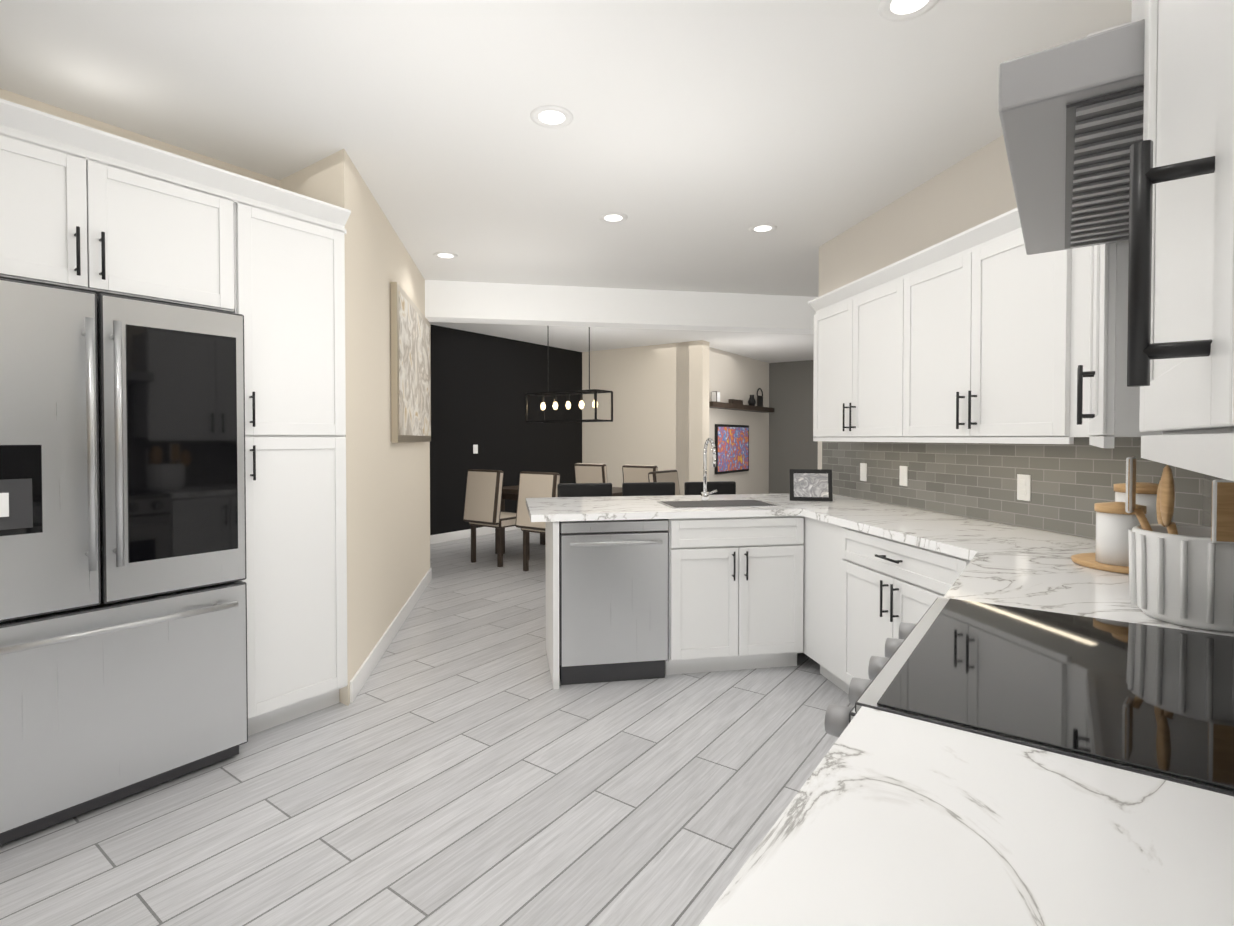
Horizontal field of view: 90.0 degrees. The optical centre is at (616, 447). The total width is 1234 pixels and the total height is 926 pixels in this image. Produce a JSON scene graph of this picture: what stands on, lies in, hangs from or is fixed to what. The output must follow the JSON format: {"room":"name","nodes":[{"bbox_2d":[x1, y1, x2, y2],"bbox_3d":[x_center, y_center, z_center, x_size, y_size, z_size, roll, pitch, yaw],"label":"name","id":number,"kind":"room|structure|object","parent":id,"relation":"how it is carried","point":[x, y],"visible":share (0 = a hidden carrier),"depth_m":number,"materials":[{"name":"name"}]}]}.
{"room":"dining room and kitchen","nodes":[
{"label":"dining room and kitchen","id":0,"kind":"room"},
{"bbox_2d":[0,88,429,705],"bbox_3d":[-3.410,-0.080,2.393,4.450,2.750,6.130,0,1,-10],"label":"wall","id":1,"kind":"structure","parent":0,"point":[388,516],"depth_m":3.52,"materials":[{"name":"beige paint"}]},
{"bbox_2d":[0,98,235,312],"bbox_3d":[-2.161,-0.859,2.404,0.640,0.565,0.976,1,1,36],"label":"upper cabinet","id":2,"kind":"object","parent":1,"relation":"attached to","point":[88,208],"depth_m":2.27,"materials":[{"name":"white wood"}]},
{"bbox_2d":[350,568,431,702],"bbox_3d":[-1.544,1.207,4.456,0.014,0.110,2.751,0,1,-9],"label":"baseboard","id":3,"kind":"structure","parent":1,"relation":"attached to","point":[365,670],"depth_m":3.82,"materials":[{"name":"white wood"}]},
{"bbox_2d":[390,282,430,442],"bbox_3d":[-1.582,-0.574,4.811,0.047,1.060,1.500,0,1,-9],"label":"picture","id":4,"kind":"object","parent":1,"relation":"attached to","point":[410,372],"visible":0.94,"depth_m":4.48,"materials":[{"name":"beige"}]},
{"bbox_2d":[0,529,854,925],"bbox_3d":[0.210,1.249,5.315,13.000,0.001,14.800,0,1,-10],"label":"floor","id":5,"kind":"structure","parent":0,"point":[460,761],"depth_m":2.26,"materials":[{"name":"grey wood"}]},
{"bbox_2d":[0,278,247,845],"bbox_3d":[-2.090,0.367,2.370,0.817,1.833,0.950,1,1,36],"label":"refrigerator","id":6,"kind":"object","parent":5,"relation":"on","point":[123,630],"visible":1,"depth_m":2.19,"materials":[{"name":"grey metal"}]},
{"bbox_2d":[232,173,350,735],"bbox_3d":[-1.728,0.067,3.019,0.640,2.436,0.496,1,1,36],"label":"tall cabinet","id":7,"kind":"object","parent":5,"relation":"on","point":[290,246],"depth_m":2.82,"materials":[{"name":"white wood"}]},
{"bbox_2d":[463,469,529,566],"bbox_3d":[-1.278,0.728,6.621,0.480,1.000,0.571,1,1,35],"label":"dining chair","id":8,"kind":"object","parent":5,"relation":"on","point":[483,498],"visible":0.81,"depth_m":6.39,"materials":[{"name":"beige fabric"}]},
{"bbox_2d":[515,471,559,571],"bbox_3d":[-0.654,0.734,6.187,0.480,1.000,0.571,1,1,35],"label":"dining chair","id":9,"kind":"object","parent":5,"relation":"on","point":[538,484],"visible":0.35,"depth_m":6.02,"materials":[{"name":"beige fabric"}]},
{"bbox_2d":[495,485,621,553],"bbox_3d":[-0.552,0.842,7.001,1.560,0.760,0.920,1,1,35],"label":"dining table","id":10,"kind":"object","parent":5,"relation":"on","point":[509,492],"visible":0.12,"depth_m":7.05,"materials":[{"name":"brown wood"}]},
{"bbox_2d":[557,483,611,496],"bbox_3d":[-0.210,0.769,4.532,0.420,0.986,0.429,0,1,-10],"label":"bar stool","id":11,"kind":"object","parent":5,"relation":"on","point":[584,489],"visible":0.21,"depth_m":4.70,"materials":[{"name":"black leather"}]},
{"bbox_2d":[574,463,607,482],"bbox_3d":[-0.449,0.709,7.811,0.480,1.000,0.571,1,1,35],"label":"dining chair","id":12,"kind":"object","parent":5,"relation":"on","point":[589,473],"visible":0.23,"depth_m":7.91,"materials":[{"name":"beige fabric"}]},
{"bbox_2d":[559,519,668,684],"bbox_3d":[-0.057,0.833,3.588,0.594,0.885,0.653,0,1,-10],"label":"dishwasher","id":13,"kind":"object","parent":5,"relation":"on","point":[613,600],"visible":0.98,"depth_m":3.32,"materials":[{"name":"grey metal"}]},
{"bbox_2d":[622,465,657,482],"bbox_3d":[0.174,0.716,7.378,0.480,1.000,0.571,1,1,35],"label":"dining chair","id":14,"kind":"object","parent":5,"relation":"on","point":[635,473],"visible":0.17,"depth_m":7.50,"materials":[{"name":"beige fabric"}]},
{"bbox_2d":[622,482,674,495],"bbox_3d":[0.282,0.768,4.620,0.420,0.986,0.429,0,1,-10],"label":"bar stool","id":15,"kind":"object","parent":5,"relation":"on","point":[649,489],"visible":0.19,"depth_m":4.79,"materials":[{"name":"black leather"}]},
{"bbox_2d":[648,470,679,494],"bbox_3d":[0.323,0.731,6.391,0.571,1.000,0.480,1,1,35],"label":"dining chair","id":16,"kind":"object","parent":5,"relation":"on","point":[664,476],"visible":0.15,"depth_m":6.25,"materials":[{"name":"beige fabric"}]},
{"bbox_2d":[684,481,735,494],"bbox_3d":[0.774,0.766,4.708,0.420,0.986,0.429,0,1,-10],"label":"bar stool","id":17,"kind":"object","parent":5,"relation":"on","point":[721,487],"visible":0.17,"depth_m":4.88,"materials":[{"name":"black leather"}]},
{"bbox_2d":[665,516,803,674],"bbox_3d":[0.624,0.829,3.747,0.792,0.888,0.620,0,1,-10],"label":"base cabinet","id":18,"kind":"object","parent":5,"relation":"on","point":[735,593],"depth_m":3.44,"materials":[{"name":"white wood"}]},
{"bbox_2d":[526,494,773,521],"bbox_3d":[0.133,0.361,3.798,1.350,0.038,0.930,0,1,-10],"label":"countertop","id":19,"kind":"structure","parent":18,"relation":"on","point":[548,509],"depth_m":3.46,"materials":[{"name":"stone"}]},
{"bbox_2d":[701,438,716,499],"bbox_3d":[0.611,0.138,3.903,0.107,0.401,0.216,0,1,-10],"label":"faucet","id":20,"kind":"object","parent":19,"relation":"on","point":[704,494],"visible":1,"depth_m":3.97,"materials":[{"name":"silver metal"}]},
{"bbox_2d":[657,500,779,507],"bbox_3d":[0.610,0.341,3.752,0.660,0.004,0.370,0,1,-10],"label":"sink basin","id":21,"kind":"object","parent":19,"relation":"in","point":[715,503],"visible":1,"depth_m":3.74,"materials":[{"name":"silver metal"}]},
{"bbox_2d":[803,516,846,689],"bbox_3d":[1.349,0.831,3.644,0.631,0.888,1.080,0,1,-10],"label":"base cabinet","id":22,"kind":"object","parent":5,"relation":"on","point":[825,544],"depth_m":3.31,"materials":[{"name":"white wood"}]},
{"bbox_2d":[734,493,1128,592],"bbox_3d":[1.400,0.377,2.848,0.807,0.038,3.251,0,1,-10],"label":"countertop","id":23,"kind":"structure","parent":22,"relation":"on","point":[1047,552],"depth_m":2.60,"materials":[{"name":"stone"}]},
{"bbox_2d":[789,469,832,500],"bbox_3d":[1.234,0.238,3.940,0.260,0.200,0.095,0,1,10],"label":"photo frame","id":24,"kind":"object","parent":23,"relation":"on","point":[810,484],"visible":0.95,"depth_m":3.91,"materials":[{"name":"black"}]},
{"bbox_2d":[1071,482,1174,573],"bbox_3d":[1.606,0.241,1.921,0.310,0.258,0.310,1,1,36],"label":"canister set","id":25,"kind":"object","parent":23,"relation":"on","point":[1115,522],"visible":0.54,"depth_m":1.88,"materials":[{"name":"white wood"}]},
{"bbox_2d":[914,545,1233,636],"bbox_3d":[1.004,0.396,1.631,0.403,0.038,0.996,0,1,-10],"label":"countertop","id":26,"kind":"structure","parent":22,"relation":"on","point":[1018,567],"depth_m":1.60,"materials":[{"name":"stone"}]},
{"bbox_2d":[1125,456,1233,631],"bbox_3d":[1.294,0.201,1.373,0.256,0.356,0.283,1,1,36],"label":"utensil crock","id":27,"kind":"object","parent":26,"relation":"on","point":[1182,575],"visible":1,"depth_m":1.30,"materials":[{"name":"white ceramic"}]},
{"bbox_2d":[843,528,966,694],"bbox_3d":[1.511,0.845,2.743,0.631,0.888,0.860,0,1,-10],"label":"base cabinet","id":28,"kind":"object","parent":5,"relation":"on","point":[865,595],"depth_m":2.77,"materials":[{"name":"white wood"}]},
{"bbox_2d":[824,598,1233,796],"bbox_3d":[0.811,0.848,1.085,0.704,0.936,0.760,1,1,36],"label":"range","id":29,"kind":"object","parent":5,"relation":"on","point":[1153,701],"visible":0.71,"depth_m":0.99,"materials":[{"name":"black glass"}]},
{"bbox_3d":[-0.077,0.892,-0.193,0.653,0.888,2.345,1,1,36],"label":"base cabinet","id":30,"kind":"object","parent":5,"relation":"on","visible":0},
{"bbox_2d":[699,706,1233,925],"bbox_3d":[-0.072,0.425,-0.215,0.622,0.038,2.367,1,1,36],"label":"countertop","id":31,"kind":"structure","parent":30,"relation":"on","point":[887,819],"depth_m":0.61,"materials":[{"name":"stone"}]},
{"bbox_2d":[430,325,581,534],"bbox_3d":[-2.439,-0.166,7.771,0.220,2.750,6.200,1,1,35],"label":"wall","id":32,"kind":"structure","parent":0,"point":[482,385],"depth_m":8.61,"materials":[{"name":"black paint"}]},
{"bbox_2d":[430,526,520,543],"bbox_3d":[-2.288,1.154,7.803,0.014,0.110,5.990,1,1,35],"label":"baseboard","id":33,"kind":"structure","parent":32,"relation":"attached to","point":[449,536],"depth_m":8.13,"materials":[{"name":"white wood"}]},
{"bbox_2d":[473,445,477,453],"bbox_3d":[-1.911,0.021,8.333,0.008,0.120,0.080,1,1,35],"label":"electrical outlet","id":34,"kind":"object","parent":32,"relation":"attached to","point":[475,449],"visible":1,"depth_m":8.33,"materials":[{"name":"white plastic"}]},
{"bbox_2d":[0,0,1131,362],"bbox_3d":[0.209,-1.551,5.271,13.000,0.100,14.800,0,1,-10],"label":"ceiling","id":35,"kind":"structure","parent":0,"point":[694,140],"depth_m":2.66,"materials":[{"name":"white paint"}]},
{"bbox_2d":[433,252,457,258],"bbox_3d":[-1.330,-1.489,4.792,0.190,0.007,0.190,0,1,-10],"label":"recessed light","id":36,"kind":"object","parent":35,"relation":"in","point":[444,255],"visible":0.98,"depth_m":4.78,"materials":[{"name":"white plastic"}]},
{"bbox_2d":[530,105,572,127],"bbox_3d":[-0.288,-1.456,2.724,0.190,0.007,0.190,0,1,-10],"label":"recessed light","id":37,"kind":"object","parent":35,"relation":"in","point":[549,116],"visible":1,"depth_m":2.71,"materials":[{"name":"white plastic"}]},
{"bbox_2d":[525,326,612,422],"bbox_3d":[-0.552,-0.908,6.973,1.018,1.237,0.318,1,1,35],"label":"pendant light","id":38,"kind":"object","parent":35,"relation":"hanging from","point":[555,394],"visible":0.79,"depth_m":6.94,"materials":[{"name":"black metal"}]},
{"bbox_2d":[599,212,627,222],"bbox_3d":[-0.024,-1.476,3.970,0.190,0.007,0.190,0,1,-10],"label":"recessed light","id":39,"kind":"object","parent":35,"relation":"in","point":[612,217],"visible":1,"depth_m":3.96,"materials":[{"name":"white plastic"}]},
{"bbox_2d":[425,280,816,333],"bbox_3d":[2.099,-1.353,6.350,8.300,0.329,0.250,0,1,-10],"label":"ceiling beam","id":40,"kind":"structure","parent":35,"relation":"attached to","point":[492,303],"depth_m":5.86,"materials":[{"name":"white paint"}]},
{"bbox_2d":[749,223,776,232],"bbox_3d":[0.986,-1.479,4.172,0.190,0.007,0.190,0,1,-10],"label":"recessed light","id":41,"kind":"object","parent":35,"relation":"in","point":[764,228],"visible":1,"depth_m":4.17,"materials":[{"name":"white plastic"}]},
{"bbox_2d":[878,0,938,21],"bbox_3d":[0.949,-1.445,2.001,0.190,0.007,0.190,0,1,-10],"label":"recessed light","id":42,"kind":"object","parent":35,"relation":"in","point":[898,10],"visible":1,"depth_m":2.03,"materials":[{"name":"white plastic"}]},
{"bbox_2d":[582,340,708,494],"bbox_3d":[0.396,-0.196,9.709,2.220,2.750,0.220,1,1,35],"label":"wall","id":43,"kind":"structure","parent":0,"point":[642,385],"depth_m":9.54,"materials":[{"name":"beige paint"}]},
{"bbox_2d":[676,342,768,494],"bbox_3d":[1.887,-0.209,10.487,0.220,2.750,3.200,1,1,35],"label":"wall","id":44,"kind":"structure","parent":0,"point":[736,376],"depth_m":10.56,"materials":[{"name":"beige paint"}]},
{"bbox_2d":[715,424,748,473],"bbox_3d":[1.938,0.019,10.333,0.041,0.800,1.300,1,1,35],"label":"picture","id":45,"kind":"object","parent":44,"relation":"attached to","point":[732,447],"visible":0.96,"depth_m":10.25,"materials":[{"name":"multicoloured"}]},
{"bbox_2d":[709,388,773,412],"bbox_3d":[2.083,-0.852,10.371,0.218,0.440,2.550,1,1,35],"label":"floating shelf","id":46,"kind":"object","parent":44,"relation":"attached to","point":[731,404],"visible":0.92,"depth_m":10.20,"materials":[{"name":"brown wood"}]},
{"bbox_2d":[769,360,817,493],"bbox_3d":[4.308,-0.215,10.886,3.300,2.750,0.220,1,1,35],"label":"wall","id":47,"kind":"structure","parent":0,"point":[793,444],"depth_m":11.50,"materials":[{"name":"grey paint"}]},
{"bbox_2d":[818,241,829,468],"bbox_3d":[3.954,-0.121,4.950,4.950,2.750,0.200,0,1,-10],"label":"wall","id":48,"kind":"structure","parent":0,"point":[824,250],"depth_m":4.52,"materials":[{"name":"beige paint"}]},
{"bbox_2d":[830,135,1095,539],"bbox_3d":[1.892,-0.090,2.995,0.200,2.750,2.880,0,1,-10],"label":"wall","id":49,"kind":"structure","parent":0,"point":[974,189],"depth_m":3.38,"materials":[{"name":"beige paint"}]},
{"bbox_2d":[812,257,907,439],"bbox_3d":[1.515,-0.493,3.519,0.344,0.871,0.961,0,1,-10],"label":"upper cabinet","id":50,"kind":"object","parent":49,"relation":"attached to","point":[860,374],"depth_m":3.41,"materials":[{"name":"white wood"}]},
{"bbox_2d":[908,208,1067,439],"bbox_3d":[1.666,-0.480,2.675,0.344,0.871,0.960,0,1,-10],"label":"upper cabinet","id":51,"kind":"object","parent":49,"relation":"attached to","point":[979,333],"depth_m":2.53,"materials":[{"name":"white wood"}]},
{"bbox_2d":[822,437,1202,538],"bbox_3d":[1.734,0.147,3.293,0.008,0.403,2.525,0,1,-10],"label":"backsplash","id":52,"kind":"structure","parent":49,"relation":"attached to","point":[1075,482],"depth_m":2.86,"materials":[{"name":"tile"}]},
{"bbox_2d":[860,463,866,480],"bbox_3d":[1.598,0.159,4.003,0.008,0.116,0.070,0,1,-10],"label":"electrical outlet","id":53,"kind":"object","parent":52,"relation":"attached to","point":[863,471],"visible":1,"depth_m":4.00,"materials":[{"name":"white plastic"}]},
{"bbox_2d":[899,466,907,485],"bbox_3d":[1.670,0.166,3.599,0.008,0.116,0.070,0,1,-10],"label":"electrical outlet","id":54,"kind":"object","parent":52,"relation":"attached to","point":[903,477],"visible":1,"depth_m":3.59,"materials":[{"name":"white plastic"}]},
{"bbox_2d":[1017,474,1030,500],"bbox_3d":[1.821,0.179,2.763,0.008,0.116,0.070,0,1,-10],"label":"electrical outlet","id":55,"kind":"object","parent":52,"relation":"attached to","point":[1024,487],"visible":1,"depth_m":2.76,"materials":[{"name":"white plastic"}]},
{"bbox_2d":[1064,246,1094,439],"bbox_3d":[1.774,-0.430,2.079,0.344,0.790,0.354,0,1,-10],"label":"upper cabinet","id":56,"kind":"object","parent":49,"relation":"attached to","point":[1077,354],"depth_m":2.16,"materials":[{"name":"white wood"}]},
{"bbox_3d":[0.676,-0.044,0.082,0.221,2.750,4.696,1,1,36],"label":"wall","id":57,"kind":"structure","parent":0,"visible":0},
{"bbox_2d":[998,0,1144,254],"bbox_3d":[0.887,-0.924,0.950,0.450,1.009,0.760,1,1,36],"label":"range hood","id":58,"kind":"object","parent":57,"relation":"attached to","point":[1071,113],"visible":0.62,"depth_m":0.83,"materials":[{"name":"silver metal"}]},
{"bbox_2d":[1077,21,1161,447],"bbox_3d":[1.435,-0.451,1.624,0.352,0.895,0.947,1,1,36],"label":"upper cabinet","id":59,"kind":"object","parent":57,"relation":"attached to","point":[1114,404],"visible":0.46,"depth_m":1.32,"materials":[{"name":"white wood"}]},
{"bbox_2d":[1127,0,1222,467],"bbox_3d":[0.566,-0.444,0.389,0.315,0.871,0.523,1,1,36],"label":"upper cabinet","id":60,"kind":"object","parent":57,"relation":"attached to","point":[1180,358],"depth_m":0.45,"materials":[{"name":"white wood"}]},
{"bbox_2d":[1202,474,1225,526],"bbox_3d":[0.611,-0.036,0.188,0.009,0.868,4.591,1,1,36],"label":"backsplash","id":61,"kind":"structure","parent":57,"relation":"attached to","point":[1207,497],"depth_m":1.99,"materials":[{"name":"tile"}]},
{"bbox_2d":[1215,0,1233,471],"bbox_3d":[0.289,-0.437,0.005,0.315,0.871,0.635,1,1,36],"label":"upper cabinet","id":62,"kind":"object","parent":57,"relation":"attached to","point":[1224,355],"depth_m":0.33,"materials":[{"name":"white wood"}]}
]}

